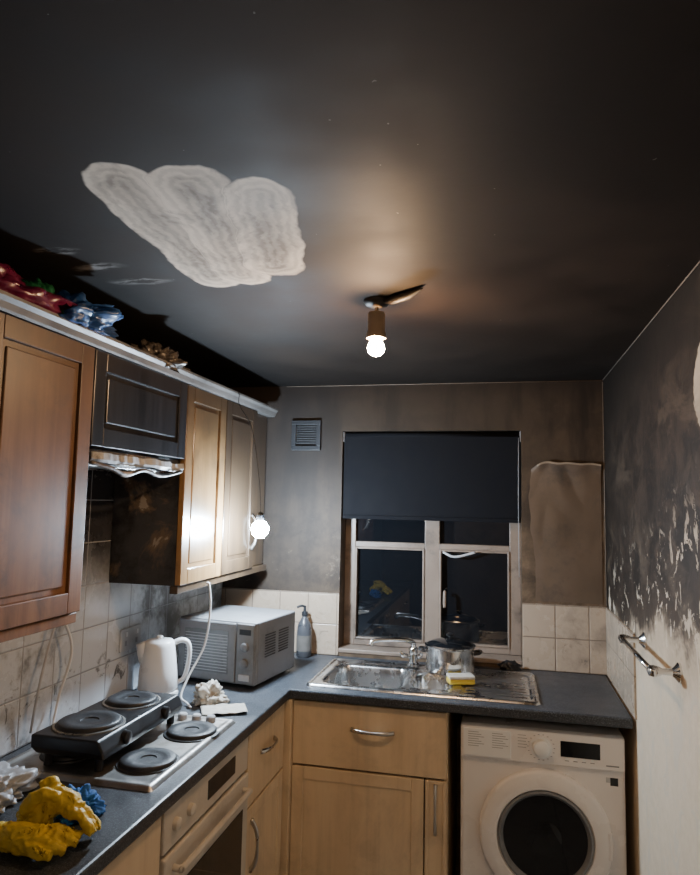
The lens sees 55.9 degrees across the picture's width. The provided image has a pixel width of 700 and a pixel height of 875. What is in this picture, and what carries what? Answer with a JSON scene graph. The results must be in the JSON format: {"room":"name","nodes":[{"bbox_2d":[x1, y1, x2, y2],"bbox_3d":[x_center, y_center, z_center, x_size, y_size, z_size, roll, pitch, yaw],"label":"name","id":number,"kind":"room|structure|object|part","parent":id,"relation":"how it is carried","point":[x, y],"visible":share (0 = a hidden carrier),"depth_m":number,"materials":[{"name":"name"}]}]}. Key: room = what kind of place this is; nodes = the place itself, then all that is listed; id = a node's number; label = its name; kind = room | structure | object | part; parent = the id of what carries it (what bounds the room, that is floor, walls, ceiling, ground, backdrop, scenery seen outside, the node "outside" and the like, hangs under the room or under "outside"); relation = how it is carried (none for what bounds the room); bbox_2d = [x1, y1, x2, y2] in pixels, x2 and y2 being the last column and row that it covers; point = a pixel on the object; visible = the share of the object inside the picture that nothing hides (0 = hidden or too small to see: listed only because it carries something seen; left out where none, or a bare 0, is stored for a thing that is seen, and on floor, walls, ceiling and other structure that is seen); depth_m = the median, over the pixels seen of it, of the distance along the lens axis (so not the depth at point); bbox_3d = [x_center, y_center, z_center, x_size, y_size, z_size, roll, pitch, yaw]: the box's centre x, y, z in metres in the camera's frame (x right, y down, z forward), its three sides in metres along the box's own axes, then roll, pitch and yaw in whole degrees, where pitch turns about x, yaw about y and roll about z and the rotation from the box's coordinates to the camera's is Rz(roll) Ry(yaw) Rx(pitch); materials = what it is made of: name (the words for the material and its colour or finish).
{"room":"fire-damaged room","nodes":[
{"label":"fire-damaged room","id":0,"kind":"room"},
{"bbox_2d":[0,339,228,758],"bbox_3d":[-1.234,0.642,1.240,0.100,2.295,4.590,0,-6,13],"label":"wall","id":1,"kind":"structure","parent":0,"point":[117,339],"depth_m":2.05,"materials":[{"name":"black paint"}]},
{"bbox_2d":[0,312,94,630],"bbox_3d":[-0.909,0.091,1.689,0.319,0.743,0.413,0,-6,13],"label":"upper cabinet","id":2,"kind":"object","parent":1,"relation":"attached to","point":[46,376],"visible":1,"depth_m":1.68,"materials":[{"name":"brown wood"}]},
{"bbox_2d":[0,612,75,642],"bbox_3d":[-0.862,0.456,1.434,0.032,0.029,0.813,0,-6,13],"label":"cabinet light rail","id":3,"kind":"object","parent":2,"relation":"attached to","point":[43,625],"visible":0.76,"depth_m":1.67,"materials":[{"name":"brown wood"}]},
{"bbox_2d":[29,625,72,732],"bbox_3d":[-0.936,0.512,2.126,0.039,0.823,0.162,0,-6,13],"label":"cables","id":4,"kind":"object","parent":2,"relation":"hanging from","point":[66,626],"visible":0.46,"depth_m":2.10,"materials":[{"name":"white plastic"}]},
{"bbox_2d":[0,263,123,339],"bbox_3d":[-0.856,-0.370,1.713,0.267,0.122,0.696,-2,-6,26],"label":"bags","id":5,"kind":"object","parent":2,"relation":"on","point":[73,307],"visible":0.47,"depth_m":1.74},
{"bbox_2d":[0,470,222,756],"bbox_3d":[-1.000,0.491,2.027,0.008,0.900,2.990,0,-6,13],"label":"tiles","id":6,"kind":"structure","parent":1,"relation":"attached to","point":[98,671],"depth_m":2.35,"materials":[{"name":"white tile"}]},
{"bbox_2d":[119,624,140,652],"bbox_3d":[-0.861,0.787,2.592,0.013,0.086,0.146,0,-6,13],"label":"wall socket","id":7,"kind":"object","parent":6,"relation":"attached to","point":[129,637],"visible":0.94,"depth_m":2.58,"materials":[{"name":"grey plastic"}]},
{"bbox_2d":[89,349,187,459],"bbox_3d":[-0.809,-0.088,2.199,0.287,0.283,0.575,0,-6,13],"label":"upper cabinet","id":8,"kind":"object","parent":1,"relation":"attached to","point":[139,410],"visible":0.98,"depth_m":2.11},
{"bbox_2d":[88,448,183,477],"bbox_3d":[-0.808,0.095,2.181,0.296,0.079,0.565,0,-6,13],"label":"extractor hood","id":9,"kind":"object","parent":8,"relation":"attached to","point":[122,464],"visible":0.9,"depth_m":2.12,"materials":[{"name":"silver metal"}]},
{"bbox_2d":[129,338,190,372],"bbox_3d":[-0.675,-0.286,2.361,0.241,0.106,0.455,0,-6,13],"label":"dried flowers","id":10,"kind":"object","parent":8,"relation":"on","point":[167,354],"visible":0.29,"depth_m":2.29,"materials":[{"name":"brown plant"}]},
{"bbox_2d":[109,385,226,585],"bbox_3d":[-0.710,0.188,2.635,0.287,0.743,0.360,0,-6,13],"label":"upper cabinet","id":11,"kind":"object","parent":1,"relation":"attached to","point":[167,531],"visible":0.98,"depth_m":2.47,"materials":[{"name":"brown wood"}]},
{"bbox_3d":[-0.581,0.188,2.606,0.022,0.740,0.359,0,-6,13],"label":"door","id":12,"kind":"part","parent":11,"relation":"part of","materials":[{"name":"brown wood"}]},
{"bbox_2d":[169,564,265,593],"bbox_3d":[-0.539,0.602,2.854,0.032,0.029,0.940,0,-6,13],"label":"cabinet light rail","id":13,"kind":"object","parent":11,"relation":"attached to","point":[261,567],"visible":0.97,"depth_m":2.72,"materials":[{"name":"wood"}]},
{"bbox_2d":[220,400,257,574],"bbox_3d":[-0.614,0.225,2.986,0.319,0.743,0.360,0,-6,13],"label":"upper cabinet","id":14,"kind":"object","parent":1,"relation":"attached to","point":[238,544],"visible":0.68,"depth_m":2.94,"materials":[{"name":"brown wood"}]},
{"bbox_3d":[-0.449,0.439,3.075,0.038,0.171,0.014,0,-6,13],"label":"handle","id":15,"kind":"part","parent":14,"relation":"part of","materials":[{"name":"silver metal"}]},
{"bbox_2d":[252,414,266,565],"bbox_3d":[-0.580,0.254,3.274,0.253,0.743,0.213,0,-6,13],"label":"filler panel","id":16,"kind":"object","parent":14,"relation":"attached to","point":[261,420],"visible":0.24,"depth_m":3.29,"materials":[{"name":"brown wood"}]},
{"bbox_3d":[-0.999,0.050,1.291,0.319,0.743,0.393,0,-6,13],"label":"upper cabinet","id":17,"kind":"object","parent":1,"relation":"attached to","visible":0},
{"bbox_2d":[0,289,278,416],"bbox_3d":[-0.665,-0.242,2.258,0.074,0.039,2.360,0,-6,13],"label":"crown molding","id":18,"kind":"structure","parent":17,"relation":"attached to","point":[12,305],"depth_m":1.96,"materials":[{"name":"laminate"}]},
{"bbox_2d":[237,391,268,537],"bbox_3d":[-0.449,0.110,2.833,0.228,0.635,0.076,0,-6,13],"label":"work light","id":19,"kind":"object","parent":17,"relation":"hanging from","point":[259,528],"visible":0.91,"depth_m":2.77,"materials":[{"name":"white"}]},
{"bbox_3d":[-0.466,0.057,2.842,0.192,0.527,0.004,0,-6,13],"label":"hanging cord","id":20,"kind":"part","parent":19,"relation":"part of","materials":[{"name":"black plastic"}]},
{"bbox_2d":[256,512,263,520],"bbox_3d":[-0.380,0.335,2.793,0.032,0.038,0.032,0,-6,13],"label":"socket","id":21,"kind":"object","parent":19,"relation":"attached to","point":[260,516],"depth_m":2.78,"materials":[{"name":"plastic"}]},
{"bbox_3d":[-0.381,0.389,2.788,0.076,0.074,0.076,0,-6,13],"label":"led bulb","id":22,"kind":"part","parent":19,"relation":"part of","materials":[{"name":"white"}]},
{"bbox_2d":[0,0,699,386],"bbox_3d":[-0.214,-0.544,1.208,2.110,0.100,4.940,0,-6,13],"label":"ceiling","id":23,"kind":"structure","parent":0,"point":[236,179],"depth_m":1.22,"materials":[{"name":"paint"}]},
{"bbox_2d":[363,287,422,356],"bbox_3d":[0.125,-0.330,1.924,0.192,0.171,0.157,0,-6,13],"label":"ceiling light","id":24,"kind":"object","parent":23,"relation":"hanging from","point":[376,333],"depth_m":1.95,"materials":[{"name":"white glass"}]},
{"bbox_2d":[222,380,608,869],"bbox_3d":[0.280,0.882,3.365,2.110,2.295,0.250,0,-6,13],"label":"wall","id":25,"kind":"structure","parent":0,"point":[304,543],"depth_m":3.36,"materials":[{"name":"grey paint"}]},
{"bbox_2d":[221,587,338,655],"bbox_3d":[-0.365,0.936,3.374,0.632,0.303,0.008,0,-6,13],"label":"tiles","id":26,"kind":"structure","parent":25,"relation":"attached to","point":[322,609],"depth_m":3.34,"materials":[{"name":"white tile"}]},
{"bbox_2d":[291,420,320,449],"bbox_3d":[-0.227,-0.011,3.434,0.155,0.155,0.018,0,-6,13],"label":"air vent","id":27,"kind":"object","parent":25,"relation":"in","point":[306,434],"visible":1,"depth_m":3.43,"materials":[{"name":"plastic"}]},
{"bbox_2d":[338,644,521,664],"bbox_3d":[0.387,1.066,3.247,0.890,0.020,0.116,0,-6,13],"label":"window sill","id":28,"kind":"structure","parent":25,"relation":"attached to","point":[345,648],"depth_m":3.24,"materials":[{"name":"plastic"}]},
{"bbox_2d":[343,454,521,655],"bbox_3d":[0.411,0.519,3.358,0.890,1.090,0.098,0,-6,13],"label":"window","id":29,"kind":"structure","parent":25,"relation":"in","point":[444,591],"depth_m":3.35,"materials":[{"name":"plastic"}]},
{"bbox_3d":[0.202,0.801,3.386,0.360,0.467,0.031,0,-6,13],"label":"sash","id":30,"kind":"part","parent":29,"relation":"part of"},
{"bbox_3d":[0.206,0.802,3.403,0.360,0.467,0.005,0,-6,13],"label":"pane","id":31,"kind":"part","parent":29,"relation":"part of","materials":[{"name":"clear glass"}]},
{"bbox_2d":[356,541,424,548],"bbox_3d":[0.210,0.556,3.425,0.360,0.028,0.050,0,-6,13],"label":"transom","id":32,"kind":"object","parent":29,"relation":"attached to","point":[358,543],"visible":0.8,"depth_m":3.40,"materials":[{"name":"plastic"}]},
{"bbox_3d":[0.216,0.289,3.454,0.360,0.510,0.005,0,-6,13],"label":"pane","id":33,"kind":"part","parent":29,"relation":"part of","materials":[{"name":"clear glass"}]},
{"bbox_2d":[343,431,520,576],"bbox_3d":[0.397,0.321,3.301,0.888,0.702,0.055,0,-6,13],"label":"roller blind","id":34,"kind":"object","parent":29,"relation":"attached to","point":[420,476],"visible":1,"depth_m":3.29,"materials":[{"name":"black fabric"}]},
{"bbox_3d":[0.812,0.334,3.179,0.006,0.670,0.003,3,-6,-14],"label":"pull chain","id":35,"kind":"part","parent":34,"relation":"part of","materials":[{"name":"grey plastic"}]},
{"bbox_3d":[0.423,0.534,3.379,0.075,1.005,0.050,0,-6,13],"label":"mullion","id":36,"kind":"part","parent":29,"relation":"part of","materials":[{"name":"white plastic"}]},
{"bbox_3d":[0.405,1.049,3.330,0.780,0.030,0.050,0,-6,13],"label":"bottom rail","id":37,"kind":"part","parent":29,"relation":"part of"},
{"bbox_2d":[443,551,475,557],"bbox_3d":[0.544,0.584,3.294,0.164,0.037,0.023,-1,-6,16],"label":"stay","id":38,"kind":"object","parent":29,"relation":"attached to","point":[444,552],"visible":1,"depth_m":3.28,"materials":[{"name":"grey plastic"}]},
{"bbox_3d":[0.623,0.801,3.308,0.345,0.467,0.005,0,-6,13],"label":"pane","id":39,"kind":"part","parent":29,"relation":"part of","materials":[{"name":"glass"}]},
{"bbox_3d":[0.633,0.288,3.359,0.345,0.510,0.005,0,-6,13],"label":"pane","id":40,"kind":"part","parent":29,"relation":"part of","materials":[{"name":"clear glass"}]},
{"bbox_3d":[0.619,0.800,3.291,0.345,0.467,0.031,0,-6,13],"label":"sash","id":41,"kind":"part","parent":29,"relation":"part of","materials":[{"name":"black glass"}]},
{"bbox_2d":[440,544,509,551],"bbox_3d":[0.627,0.555,3.330,0.345,0.028,0.050,0,-6,13],"label":"transom","id":42,"kind":"object","parent":29,"relation":"attached to","point":[442,546],"visible":1,"depth_m":3.31,"materials":[{"name":"plastic"}]},
{"bbox_2d":[287,380,600,386],"bbox_3d":[0.430,-0.270,3.318,1.570,0.003,0.004,0,-6,13],"label":"trim","id":43,"kind":"structure","parent":25,"relation":"attached to","point":[578,380],"depth_m":3.31,"materials":[{"name":"grey paint"}]},
{"bbox_2d":[522,603,606,674],"bbox_3d":[0.992,0.933,3.065,0.372,0.303,0.008,0,-6,13],"label":"tiles","id":44,"kind":"structure","parent":25,"relation":"attached to","point":[558,638],"depth_m":3.06,"materials":[{"name":"beige tile"}]},
{"bbox_2d":[528,461,602,603],"bbox_3d":[1.011,0.442,3.104,0.329,0.659,0.019,0,-6,13],"label":"peeling wallpaper","id":45,"kind":"object","parent":25,"relation":"attached to","point":[564,497],"visible":1,"depth_m":3.11},
{"bbox_2d":[602,382,606,605],"bbox_3d":[1.192,0.255,3.091,0.004,1.045,0.004,0,-6,13],"label":"trim","id":46,"kind":"structure","parent":25,"relation":"attached to","point":[602,382],"depth_m":3.09,"materials":[{"name":"grey paint"}]},
{"bbox_2d":[453,869,459,874],"bbox_3d":[-0.262,1.839,0.973,2.110,0.100,4.940,0,-6,13],"label":"floor","id":47,"kind":"structure","parent":0,"point":[455,871],"depth_m":3.05,"materials":[{"name":"plastic"}]},
{"bbox_2d":[98,817,160,874],"bbox_3d":[-0.815,1.376,1.423,0.594,0.888,0.595,0,-6,13],"label":"base cabinet","id":48,"kind":"object","parent":47,"relation":"on","point":[142,856],"visible":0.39,"depth_m":1.60,"materials":[{"name":"brown wood"}]},
{"bbox_2d":[159,737,252,874],"bbox_3d":[-0.671,1.376,2.008,0.595,0.768,0.585,0,-6,13],"label":"built-in oven","id":49,"kind":"object","parent":47,"relation":"on","point":[204,831],"visible":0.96,"depth_m":1.97,"materials":[{"name":"beige metal"}]},
{"bbox_3d":[-0.415,1.417,1.946,0.002,0.405,0.485,0,-6,13],"label":"door glass","id":50,"kind":"part","parent":49,"relation":"part of","materials":[{"name":"black glass"}]},
{"bbox_2d":[244,704,283,874],"bbox_3d":[-0.573,1.485,2.487,0.594,0.888,0.390,0,-6,13],"label":"base cabinet","id":51,"kind":"object","parent":47,"relation":"on","point":[264,770],"visible":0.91,"depth_m":2.44,"materials":[{"name":"brown wood"}]},
{"bbox_3d":[-0.334,1.414,2.286,0.039,0.180,0.014,0,-6,13],"label":"door handle","id":52,"kind":"part","parent":51,"relation":"part of","materials":[{"name":"silver metal"}]},
{"bbox_3d":[-0.318,1.172,2.462,0.020,0.244,0.387,0,-6,13],"label":"drawer","id":53,"kind":"part","parent":51,"relation":"part of","materials":[{"name":"brown wood"}]},
{"bbox_3d":[-0.325,1.551,2.424,0.020,0.502,0.387,0,-6,13],"label":"door","id":54,"kind":"part","parent":51,"relation":"part of","materials":[{"name":"brown wood"}]},
{"bbox_3d":[-0.295,1.145,2.459,0.036,0.017,0.159,0,-6,13],"label":"drawer handle","id":55,"kind":"part","parent":51,"relation":"part of","materials":[{"name":"silver metal"}]},
{"bbox_2d":[280,688,456,874],"bbox_3d":[0.105,1.535,2.853,0.666,0.888,0.612,0,-6,13],"label":"base cabinet","id":56,"kind":"object","parent":47,"relation":"on","point":[335,821],"visible":0.99,"depth_m":2.60,"materials":[{"name":"brown wood"}]},
{"bbox_3d":[-0.258,1.449,2.664,0.040,0.768,0.055,0,-6,13],"label":"corner post","id":57,"kind":"part","parent":56,"relation":"part of","materials":[{"name":"brown wood"}]},
{"bbox_3d":[0.022,1.575,2.595,0.533,0.502,0.020,0,-6,13],"label":"door","id":58,"kind":"part","parent":56,"relation":"part of","materials":[{"name":"brown wood"}]},
{"bbox_3d":[0.072,1.194,2.623,0.620,0.247,0.020,0,-6,13],"label":"drawer","id":59,"kind":"part","parent":56,"relation":"part of","materials":[{"name":"brown wood"}]},
{"bbox_3d":[0.086,1.162,2.600,0.178,0.017,0.036,0,-6,13],"label":"drawer handle","id":60,"kind":"part","parent":56,"relation":"part of","materials":[{"name":"silver metal"}]},
{"bbox_3d":[0.325,1.425,2.519,0.014,0.190,0.039,0,-6,13],"label":"slim door handle","id":61,"kind":"part","parent":56,"relation":"part of","materials":[{"name":"silver metal"}]},
{"bbox_3d":[0.327,1.574,2.526,0.082,0.502,0.020,0,-6,13],"label":"slim door","id":62,"kind":"part","parent":56,"relation":"part of","materials":[{"name":"brown wood"}]},
{"bbox_2d":[460,714,626,874],"bbox_3d":[0.767,1.553,2.698,0.598,0.848,0.576,0,-6,13],"label":"washing machine","id":63,"kind":"object","parent":47,"relation":"on","point":[537,797],"visible":0.99,"depth_m":2.46,"materials":[{"name":"white metal"}]},
{"bbox_3d":[0.524,1.168,2.525,0.178,0.101,0.004,0,-6,13],"label":"detergent drawer","id":64,"kind":"part","parent":63,"relation":"part of","materials":[{"name":"white plastic"}]},
{"bbox_3d":[0.723,1.483,2.449,0.320,0.320,0.021,0,-6,13],"label":"door glass","id":65,"kind":"part","parent":63,"relation":"part of","materials":[{"name":"black glass"}]},
{"bbox_3d":[0.720,1.482,2.437,0.344,0.344,0.024,0,-6,13],"label":"door trim","id":66,"kind":"part","parent":63,"relation":"part of","materials":[{"name":"grey plastic"}]},
{"bbox_3d":[-0.948,1.316,0.840,0.594,0.888,0.595,0,-6,13],"label":"base cabinet","id":67,"kind":"object","parent":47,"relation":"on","visible":0},
{"bbox_2d":[0,653,632,874],"bbox_3d":[-0.085,0.955,1.767,1.889,0.038,2.981,0,-6,13],"label":"countertop","id":68,"kind":"structure","parent":67,"relation":"on","point":[573,698],"depth_m":2.44,"materials":[{"name":"laminate"}]},
{"bbox_2d":[0,761,41,812],"bbox_3d":[-0.914,0.864,1.659,0.204,0.079,0.222,0,-6,13],"label":"clear plastic bag","id":69,"kind":"object","parent":68,"relation":"on","point":[15,780],"visible":1,"depth_m":1.66,"materials":[{"name":"plastic"}]},
{"bbox_2d":[0,776,100,861],"bbox_3d":[-0.663,0.830,1.447,0.208,0.122,0.162,0,-6,13],"label":"cloth","id":70,"kind":"object","parent":68,"relation":"on","point":[34,834],"visible":1,"depth_m":1.44,"materials":[{"name":"yellow fabric"}]},
{"bbox_2d":[56,783,106,825],"bbox_3d":[-0.649,0.872,1.582,0.112,0.063,0.143,0,-6,13],"label":"cloth","id":71,"kind":"object","parent":68,"relation":"on","point":[90,796],"visible":0.42,"depth_m":1.59,"materials":[{"name":"blue fabric"}]},
{"bbox_2d":[6,712,235,791],"bbox_3d":[-0.691,0.938,2.047,0.490,0.026,0.575,0,-6,13],"label":"cooktop","id":72,"kind":"object","parent":68,"relation":"in","point":[148,761],"visible":0.56,"depth_m":1.89,"materials":[{"name":"metal"}]},
{"bbox_2d":[31,690,181,771],"bbox_3d":[-0.728,0.891,2.048,0.238,0.102,0.470,0,-6,13],"label":"portable double hotplate","id":73,"kind":"object","parent":72,"relation":"on","point":[105,727],"visible":1,"depth_m":1.92,"materials":[{"name":"black metal"}]},
{"bbox_3d":[-0.647,0.869,1.913,0.020,0.040,0.040,0,-6,13],"label":"thermostat knob","id":74,"kind":"part","parent":73,"relation":"part of","materials":[{"name":"black plastic"}]},
{"bbox_3d":[-0.596,0.892,2.136,0.020,0.040,0.040,0,-6,13],"label":"thermostat knob","id":75,"kind":"part","parent":73,"relation":"part of","materials":[{"name":"black plastic"}]},
{"bbox_3d":[-0.576,0.959,2.274,0.034,0.020,0.034,0,-6,13],"label":"knob","id":76,"kind":"part","parent":72,"relation":"part of","materials":[{"name":"grey plastic"}]},
{"bbox_3d":[-0.525,0.959,2.263,0.034,0.020,0.034,0,-6,13],"label":"knob","id":77,"kind":"part","parent":72,"relation":"part of","materials":[{"name":"grey plastic"}]},
{"bbox_3d":[-0.475,0.959,2.251,0.034,0.020,0.034,0,-6,13],"label":"knob","id":78,"kind":"part","parent":72,"relation":"part of","materials":[{"name":"grey plastic"}]},
{"bbox_2d":[136,635,191,693],"bbox_3d":[-0.734,0.889,2.580,0.191,0.225,0.160,0,-6,13],"label":"electric kettle","id":79,"kind":"object","parent":68,"relation":"on","point":[157,657],"visible":0.95,"depth_m":2.54,"materials":[{"name":"white plastic"}]},
{"bbox_3d":[-0.797,0.836,2.574,0.070,0.085,0.055,0,-6,13],"label":"spout","id":80,"kind":"part","parent":79,"relation":"part of","materials":[{"name":"white plastic"}]},
{"bbox_3d":[-0.668,0.883,2.610,0.081,0.181,0.028,3,-6,-17],"label":"handle","id":81,"kind":"part","parent":79,"relation":"part of","materials":[{"name":"white plastic"}]},
{"bbox_2d":[180,582,211,708],"bbox_3d":[-0.595,0.780,2.516,0.068,0.433,0.188,0,-6,7],"label":"power cord","id":82,"kind":"object","parent":68,"relation":"on","point":[208,583],"visible":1,"depth_m":2.57,"materials":[{"name":"white plastic"}]},
{"bbox_2d":[192,679,229,705],"bbox_3d":[-0.524,0.956,2.492,0.142,0.080,0.138,5,-7,-32],"label":"crumpled cloth","id":83,"kind":"object","parent":68,"relation":"on","point":[210,693],"visible":0.96,"depth_m":2.45,"materials":[{"name":"white fabric"}]},
{"bbox_2d":[200,703,247,714],"bbox_3d":[-0.456,0.980,2.384,0.160,0.009,0.110,3,-6,-16],"label":"paper towel","id":84,"kind":"object","parent":68,"relation":"on","point":[223,708],"visible":0.99,"depth_m":2.38,"materials":[{"name":"paper"}]},
{"bbox_2d":[178,605,294,685],"bbox_3d":[-0.492,0.906,2.895,0.371,0.262,0.383,-1,-6,22],"label":"microwave oven","id":85,"kind":"object","parent":68,"relation":"on","point":[250,646],"visible":0.98,"depth_m":2.75,"materials":[{"name":"grey metal"}]},
{"bbox_3d":[-0.597,0.884,2.750,0.278,0.238,0.012,-1,-6,22],"label":"door","id":86,"kind":"part","parent":85,"relation":"part of","materials":[{"name":"grey plastic"}]},
{"bbox_2d":[239,629,250,635],"bbox_3d":[-0.427,0.794,2.689,0.054,0.022,0.002,-1,-6,22],"label":"display","id":87,"kind":"object","parent":85,"relation":"on","point":[242,632],"depth_m":2.69,"materials":[{"name":"black plastic"}]},
{"bbox_3d":[-0.426,0.880,2.684,0.080,0.238,0.008,-1,-6,22],"label":"control panel","id":88,"kind":"part","parent":85,"relation":"part of","materials":[{"name":"silver metal"}]},
{"bbox_2d":[296,605,311,657],"bbox_3d":[-0.226,0.953,3.262,0.076,0.251,0.076,0,-6,13],"label":"dish soap bottle","id":89,"kind":"object","parent":68,"relation":"on","point":[304,631],"visible":1,"depth_m":3.23,"materials":[{"name":"plastic"}]},
{"bbox_2d":[369,637,422,666],"bbox_3d":[0.208,0.989,3.057,0.256,0.133,0.066,2,-6,-8],"label":"mixer tap","id":90,"kind":"object","parent":68,"relation":"on","point":[413,655],"visible":1,"depth_m":3.05,"materials":[{"name":"silver metal"}]},
{"bbox_3d":[0.198,0.958,3.043,0.231,0.076,0.036,3,-6,-15],"label":"spout","id":91,"kind":"part","parent":90,"relation":"part of","materials":[{"name":"silver metal"}]},
{"bbox_3d":[0.253,1.010,3.071,0.049,0.035,0.024,2,-6,-4],"label":"lever","id":92,"kind":"part","parent":90,"relation":"part of","materials":[{"name":"silver metal"}]},
{"bbox_2d":[407,646,419,666],"bbox_3d":[0.295,1.016,3.070,0.060,0.085,0.060,0,-6,13],"label":"tap","id":93,"kind":"object","parent":90,"relation":"on","point":[413,655],"depth_m":3.05,"materials":[{"name":"silver metal"}]},
{"bbox_3d":[0.322,1.010,3.054,0.022,0.034,0.034,5,-7,-34],"label":"lever","id":94,"kind":"part","parent":90,"relation":"part of","materials":[{"name":"silver metal"}]},
{"bbox_2d":[306,658,539,705],"bbox_3d":[0.323,1.119,2.852,0.940,0.160,0.480,0,-6,13],"label":"sink","id":95,"kind":"object","parent":68,"relation":"in","point":[515,687],"visible":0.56,"depth_m":2.91,"materials":[{"name":"silver metal"}]},
{"bbox_2d":[418,633,482,675],"bbox_3d":[0.451,0.967,2.978,0.241,0.166,0.230,4,-6,-30],"label":"saucepan","id":96,"kind":"object","parent":95,"relation":"on","point":[449,654],"visible":0.97,"depth_m":2.90,"materials":[{"name":"silver metal"}]},
{"bbox_3d":[0.330,0.962,3.006,0.039,0.019,0.073,0,-6,13],"label":"handle","id":97,"kind":"part","parent":96,"relation":"part of","materials":[{"name":"black plastic"}]},
{"bbox_3d":[0.573,0.961,2.951,0.039,0.019,0.073,0,-6,13],"label":"handle","id":98,"kind":"part","parent":96,"relation":"part of","materials":[{"name":"black plastic"}]},
{"bbox_2d":[446,673,474,684],"bbox_3d":[0.469,1.023,2.798,0.110,0.034,0.066,2,-6,-4],"label":"sponge","id":99,"kind":"object","parent":95,"relation":"on","point":[452,678],"visible":1,"depth_m":2.77,"materials":[{"name":"yellow plastic"}]},
{"bbox_2d":[497,660,521,671],"bbox_3d":[0.739,1.052,3.059,0.114,0.045,0.076,0,-6,13],"label":"dishcloth","id":100,"kind":"object","parent":68,"relation":"on","point":[507,665],"visible":1,"depth_m":3.04,"materials":[{"name":"black fabric"}]},
{"bbox_2d":[603,263,699,874],"bbox_3d":[0.722,0.638,0.796,0.108,2.295,4.590,0,-6,13],"label":"wall","id":101,"kind":"structure","parent":0,"point":[651,396],"depth_m":2.04,"materials":[{"name":"white paint"}]},
{"bbox_2d":[618,632,682,682],"bbox_3d":[0.913,0.668,2.038,0.086,0.054,0.514,0,-6,13],"label":"towel rail","id":102,"kind":"object","parent":101,"relation":"attached to","point":[676,672],"visible":1,"depth_m":1.87,"materials":[{"name":"silver metal"}]},
{"bbox_2d":[603,261,699,379],"bbox_3d":[0.701,-0.499,0.938,0.004,0.004,4.530,0,-6,13],"label":"trim","id":103,"kind":"structure","parent":101,"relation":"attached to","point":[697,264],"depth_m":2.03,"materials":[{"name":"black paint"}]}
]}

